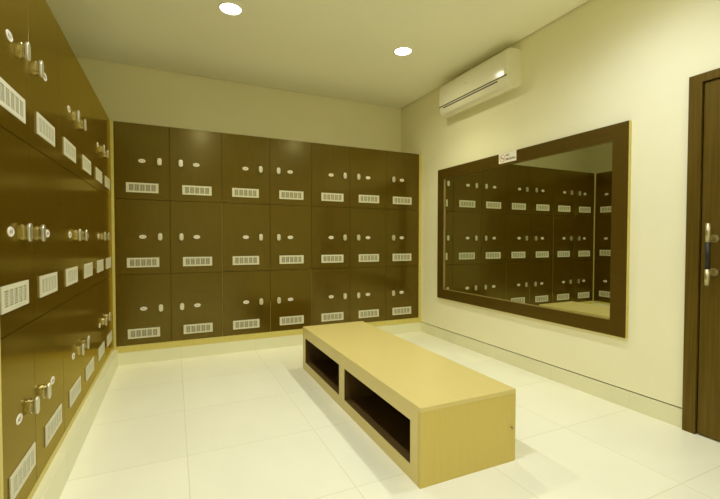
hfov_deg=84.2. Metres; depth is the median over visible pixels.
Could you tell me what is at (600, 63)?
wall
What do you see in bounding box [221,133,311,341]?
tall cabinet
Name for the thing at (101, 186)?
tall cabinet
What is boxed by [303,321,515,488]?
bench
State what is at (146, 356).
baseboard
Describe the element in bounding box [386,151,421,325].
tall cabinet
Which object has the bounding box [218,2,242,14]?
recessed light
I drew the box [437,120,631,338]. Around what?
wall mirror
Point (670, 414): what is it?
baseboard
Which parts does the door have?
handle mount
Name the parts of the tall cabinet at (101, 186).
door, vent plate, door, door, vent plate, vent plate, knob, knob, rail, knob, door, door, vent plate, knob, door, vent plate, vent plate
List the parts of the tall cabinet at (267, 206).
door, vent plate, vent plate, door, vent plate, door, rail, door, door, door, vent plate, vent plate, vent plate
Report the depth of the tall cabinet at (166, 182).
3.74 m
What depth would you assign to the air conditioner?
3.72 m
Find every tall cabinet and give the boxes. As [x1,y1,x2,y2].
[0,0,63,498]
[57,23,95,438]
[91,86,112,380]
[110,121,222,352]
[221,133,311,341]
[311,143,385,326]
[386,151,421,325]
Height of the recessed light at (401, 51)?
0.006 m
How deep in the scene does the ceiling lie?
3.44 m
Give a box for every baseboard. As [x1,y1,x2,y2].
[32,350,117,498]
[118,322,420,365]
[421,322,681,427]
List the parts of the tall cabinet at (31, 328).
vent plate, vent plate, door, door, door, vent plate, knob, knob, knob, knob, knob, door, vent plate, rail, door, knob, door, vent plate, vent plate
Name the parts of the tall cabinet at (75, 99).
door, vent plate, door, vent plate, door, vent plate, knob, knob, rail, knob, knob, knob, door, door, vent plate, knob, door, vent plate, vent plate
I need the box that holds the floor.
[59,331,719,498]
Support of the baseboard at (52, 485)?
on the floor
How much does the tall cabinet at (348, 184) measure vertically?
2.080 m
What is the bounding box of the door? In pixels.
[682,68,719,440]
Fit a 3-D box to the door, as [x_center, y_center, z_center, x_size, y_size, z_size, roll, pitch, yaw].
[2.157,0.046,1.926,0.150,2.101,1.001,-1,2,-25]
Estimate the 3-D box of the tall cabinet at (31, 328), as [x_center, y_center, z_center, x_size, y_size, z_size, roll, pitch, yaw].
[-1.513,-0.069,1.499,0.520,2.050,0.800,-1,2,-25]
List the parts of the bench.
panel, frame, panel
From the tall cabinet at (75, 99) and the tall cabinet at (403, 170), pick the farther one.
the tall cabinet at (403, 170)
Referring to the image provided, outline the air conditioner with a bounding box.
[439,48,520,117]
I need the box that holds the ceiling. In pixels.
[46,0,588,108]
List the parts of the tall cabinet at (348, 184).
door, door, door, vent plate, vent plate, vent plate, door, door, door, vent plate, vent plate, vent plate, rail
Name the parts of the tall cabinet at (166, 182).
door, door, vent plate, door, vent plate, vent plate, knob, rail, knob, door, door, door, vent plate, vent plate, vent plate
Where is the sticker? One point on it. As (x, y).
(510, 156)
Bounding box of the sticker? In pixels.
[499,150,515,163]
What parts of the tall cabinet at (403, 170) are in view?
vent plate, vent plate, rail, door, door, door, vent plate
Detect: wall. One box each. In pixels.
[76,56,400,310]
[401,0,719,407]
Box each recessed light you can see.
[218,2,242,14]
[394,47,412,55]
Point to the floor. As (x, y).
(255, 424)
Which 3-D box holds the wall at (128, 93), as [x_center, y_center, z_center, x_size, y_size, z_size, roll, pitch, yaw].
[-1.182,-0.436,4.630,3.984,2.927,0.100,-1,2,-25]

